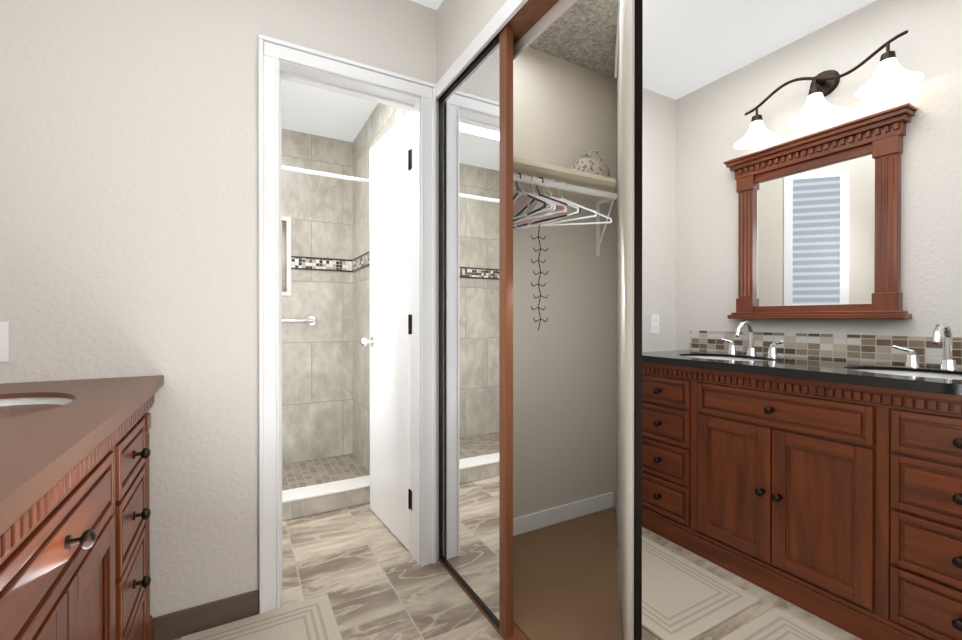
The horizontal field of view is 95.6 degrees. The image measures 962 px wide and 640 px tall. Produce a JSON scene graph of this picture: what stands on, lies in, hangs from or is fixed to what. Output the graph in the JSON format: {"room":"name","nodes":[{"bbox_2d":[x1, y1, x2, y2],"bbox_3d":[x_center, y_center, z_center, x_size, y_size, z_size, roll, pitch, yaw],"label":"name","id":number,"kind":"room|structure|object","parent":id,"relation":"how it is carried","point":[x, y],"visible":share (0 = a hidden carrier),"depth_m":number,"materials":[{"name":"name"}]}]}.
{"room":"bathroom","nodes":[
{"label":"bathroom","id":0,"kind":"room"},
{"bbox_2d":[282,129,352,463],"bbox_3d":[-1.607,-0.154,3.091,1.350,2.440,0.100,0,0,-29],"label":"wall","id":1,"kind":"structure","parent":0,"point":[317,390],"depth_m":3.25,"materials":[{"name":"tile"}]},
{"bbox_2d":[282,216,290,295],"bbox_3d":[-1.542,-0.459,3.065,0.380,0.570,0.006,0,0,-29],"label":"trim","id":2,"kind":"structure","parent":1,"relation":"attached to","point":[288,227],"depth_m":3.15,"materials":[{"name":"white"}]},
{"bbox_2d":[282,316,316,324],"bbox_3d":[-1.524,0.006,3.045,0.720,0.070,0.076,0,0,-29],"label":"grab rail","id":3,"kind":"object","parent":1,"relation":"attached to","point":[311,320],"visible":0.44,"depth_m":3.14,"materials":[{"name":"silver metal"}]},
{"bbox_2d":[291,256,350,271],"bbox_3d":[-1.196,-0.417,3.258,0.410,0.095,0.008,0,0,-29],"label":"trim","id":4,"kind":"structure","parent":1,"relation":"attached to","point":[330,264],"depth_m":3.26,"materials":[{"name":"tile"}]},
{"bbox_2d":[0,0,675,617],"bbox_3d":[-0.207,-0.150,1.994,3.400,2.440,0.124,0,0,-29],"label":"wall","id":5,"kind":"structure","parent":0,"point":[129,242],"depth_m":1.51,"materials":[{"name":"grey paint"}]},
{"bbox_2d":[0,322,8,361],"bbox_3d":[-1.406,0.063,1.250,0.072,0.116,0.008,0,0,-29],"label":"electrical outlet","id":6,"kind":"object","parent":5,"relation":"attached to","point":[4,341],"visible":1,"depth_m":1.26,"materials":[{"name":"white plastic"}]},
{"bbox_2d":[152,589,258,639],"bbox_3d":[-0.946,1.027,1.511,0.314,0.090,0.008,0,0,-29],"label":"baseboard","id":7,"kind":"structure","parent":5,"relation":"attached to","point":[184,622],"depth_m":1.50,"materials":[{"name":"brown wood"}]},
{"bbox_2d":[258,34,435,613],"bbox_3d":[-0.533,0.019,1.804,0.695,2.103,0.144,0,0,-29],"label":"door frame","id":8,"kind":"structure","parent":5,"relation":"attached to","point":[272,52],"depth_m":1.73,"materials":[{"name":"white wood"}]},
{"bbox_2d":[408,149,411,509],"bbox_3d":[-0.321,0.045,1.987,0.014,1.640,0.039,0,0,-29],"label":"shower door hinge","id":9,"kind":"object","parent":5,"relation":"attached to","point":[409,326],"visible":0.98,"depth_m":1.99,"materials":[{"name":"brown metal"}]},
{"bbox_2d":[513,492,612,535],"bbox_3d":[0.306,1.011,2.212,0.999,0.084,0.012,0,0,-29],"label":"baseboard","id":10,"kind":"structure","parent":5,"relation":"attached to","point":[544,518],"depth_m":2.27,"materials":[{"name":"white"}]},
{"bbox_2d":[513,157,617,255],"bbox_3d":[0.390,-0.508,2.088,0.969,0.315,0.300,0,0,-29],"label":"closet shelf","id":11,"kind":"object","parent":5,"relation":"attached to","point":[599,190],"visible":0.6,"depth_m":2.00,"materials":[{"name":"painted wood"},{"name":"white metal"}]},
{"bbox_2d":[527,222,551,330],"bbox_3d":[0.249,-0.179,1.855,0.079,0.451,0.011,0,0,-5],"label":"hanger","id":12,"kind":"object","parent":11,"relation":"hanging from","point":[539,224],"depth_m":1.86,"materials":[{"name":"black plastic"}]},
{"bbox_2d":[513,172,611,230],"bbox_3d":[0.303,-0.519,1.915,0.433,0.195,0.435,0,0,-32],"label":"hanger","id":13,"kind":"object","parent":11,"relation":"hanging from","point":[544,199],"depth_m":1.84,"materials":[{"name":"white plastic"}]},
{"bbox_2d":[571,150,610,177],"bbox_3d":[0.535,-0.769,2.243,0.341,0.204,0.130,0,0,-29],"label":"bag","id":14,"kind":"object","parent":11,"relation":"on","point":[589,164],"visible":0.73,"depth_m":2.20,"materials":[{"name":"beige fabric"}]},
{"bbox_2d":[651,314,658,332],"bbox_3d":[1.049,0.023,2.627,0.072,0.116,0.008,0,0,-29],"label":"electrical outlet","id":15,"kind":"object","parent":5,"relation":"attached to","point":[654,323],"visible":1,"depth_m":2.62,"materials":[{"name":"white plastic"}]},
{"bbox_2d":[353,0,506,472],"bbox_3d":[-0.301,-0.151,2.233,0.110,2.440,2.874,0,0,-29],"label":"wall","id":16,"kind":"structure","parent":0,"point":[382,121],"depth_m":2.99,"materials":[{"name":"tile"}]},
{"bbox_2d":[351,251,369,271],"bbox_3d":[-0.782,-0.416,2.990,0.007,0.095,0.879,0,0,-29],"label":"trim","id":17,"kind":"structure","parent":16,"relation":"attached to","point":[362,261],"depth_m":3.13,"materials":[{"name":"tile"}]},
{"bbox_2d":[360,111,409,550],"bbox_3d":[-0.475,0.052,2.224,0.186,2.018,0.542,0,0,-29],"label":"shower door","id":18,"kind":"structure","parent":16,"relation":"attached to","point":[389,341],"depth_m":2.18,"materials":[{"name":"painted wood"},{"name":"black metal"}]},
{"bbox_2d":[439,26,512,636],"bbox_3d":[-0.040,0.041,1.697,0.028,2.032,0.554,0,0,-29],"label":"mirrored closet door","id":19,"kind":"structure","parent":16,"relation":"in","point":[476,328],"depth_m":1.63,"materials":[{"name":"clear mirror"}]},
{"bbox_2d":[436,0,576,639],"bbox_3d":[0.117,0.021,1.464,0.114,2.102,1.124,0,0,-29],"label":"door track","id":20,"kind":"structure","parent":16,"relation":"attached to","point":[528,22],"depth_m":1.46,"materials":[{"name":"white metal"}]},
{"bbox_2d":[175,454,861,639],"bbox_3d":[0.409,1.109,0.901,3.400,0.130,5.900,0,0,-29],"label":"floor","id":21,"kind":"structure","parent":0,"point":[365,572],"depth_m":1.79,"materials":[{"name":"tile"}]},
{"bbox_2d":[0,375,163,639],"bbox_3d":[-0.914,0.631,0.610,0.602,0.888,1.600,0,0,-29],"label":"bathroom vanity","id":22,"kind":"object","parent":21,"relation":"on","point":[75,512],"visible":1,"depth_m":0.66,"materials":[{"name":"brown wood"}]},
{"bbox_2d":[180,594,341,639],"bbox_3d":[-0.617,1.066,1.248,0.470,0.011,0.748,0,0,-29],"label":"rug","id":23,"kind":"object","parent":21,"relation":"on","point":[312,619],"visible":0.98,"depth_m":1.51,"materials":[{"name":"beige fabric"}]},
{"bbox_2d":[282,475,369,520],"bbox_3d":[-1.179,1.015,2.332,1.348,0.108,0.160,0,0,-29],"label":"shower curb","id":24,"kind":"object","parent":21,"relation":"on","point":[316,499],"depth_m":2.44,"materials":[{"name":"tile"}]},
{"bbox_2d":[642,536,759,639],"bbox_3d":[0.685,1.064,1.818,0.500,0.011,0.650,0,0,-29],"label":"rug","id":25,"kind":"object","parent":21,"relation":"on","point":[683,598],"visible":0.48,"depth_m":1.66,"materials":[{"name":"beige fabric"}]},
{"bbox_2d":[720,607,835,639],"bbox_3d":[1.025,1.067,1.212,0.500,0.011,0.640,0,0,-29],"label":"rug","id":26,"kind":"object","parent":21,"relation":"on","point":[774,623],"visible":0.93,"depth_m":1.49,"materials":[{"name":"beige fabric"}]},
{"bbox_2d":[642,345,961,639],"bbox_3d":[1.368,0.626,1.836,0.602,0.889,1.496,0,0,-29],"label":"bathroom vanity","id":27,"kind":"object","parent":21,"relation":"on","point":[819,475],"depth_m":1.59,"materials":[{"name":"brown wood"}]},
{"bbox_2d":[513,506,621,639],"bbox_3d":[0.559,1.063,1.775,1.015,0.016,1.021,0,0,-29],"label":"floor","id":28,"kind":"structure","parent":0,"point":[565,581],"depth_m":1.76,"materials":[{"name":"brown carpet"}]},
{"bbox_2d":[282,0,876,141],"bbox_3d":[0.409,-1.410,0.892,3.400,0.112,5.900,0,0,-29],"label":"ceiling","id":29,"kind":"structure","parent":0,"point":[689,46],"depth_m":2.14,"materials":[{"name":"white paint"}]},
{"bbox_2d":[616,0,634,639],"bbox_3d":[0.563,-0.149,1.741,0.012,2.440,1.538,0,0,16],"label":"wall","id":30,"kind":"structure","parent":0,"point":[625,295],"depth_m":1.32,"materials":[{"name":"beige paint"}]},
{"bbox_2d":[634,0,642,639],"bbox_3d":[0.351,-0.146,0.975,0.014,2.439,0.049,0,0,16],"label":"sliding door edge","id":31,"kind":"structure","parent":30,"relation":"attached to","point":[638,87],"depth_m":0.95,"materials":[{"name":"black"}]},
{"bbox_2d":[676,0,961,349],"bbox_3d":[2.276,-0.146,0.940,0.100,2.440,4.150,0,0,-29],"label":"wall","id":32,"kind":"structure","parent":0,"point":[713,122],"depth_m":1.96,"materials":[{"name":"grey paint"}]},
{"bbox_2d":[724,103,916,318],"bbox_3d":[1.536,-0.430,2.060,0.090,0.850,0.748,0,0,-29],"label":"vanity mirror","id":33,"kind":"object","parent":32,"relation":"attached to","point":[819,224],"visible":1,"depth_m":2.01,"materials":[{"name":"brown wood"}]},
{"bbox_2d":[733,30,923,149],"bbox_3d":[1.524,-1.030,1.988,0.208,0.260,0.718,0,0,-29],"label":"sconce","id":34,"kind":"object","parent":32,"relation":"attached to","point":[891,74],"visible":1,"depth_m":1.97,"materials":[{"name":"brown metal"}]},
{"bbox_3d":[-1.865,-0.150,2.069,0.100,2.440,1.630,0,0,-29],"label":"wall","id":35,"kind":"structure","parent":0,"visible":0},
{"bbox_2d":[282,166,369,182],"bbox_3d":[-1.182,-0.831,2.329,1.346,0.050,0.050,0,0,-29],"label":"curtain rod","id":36,"kind":"object","parent":35,"relation":"attached to","point":[317,173],"depth_m":2.48,"materials":[{"name":"white plastic"}]}
]}

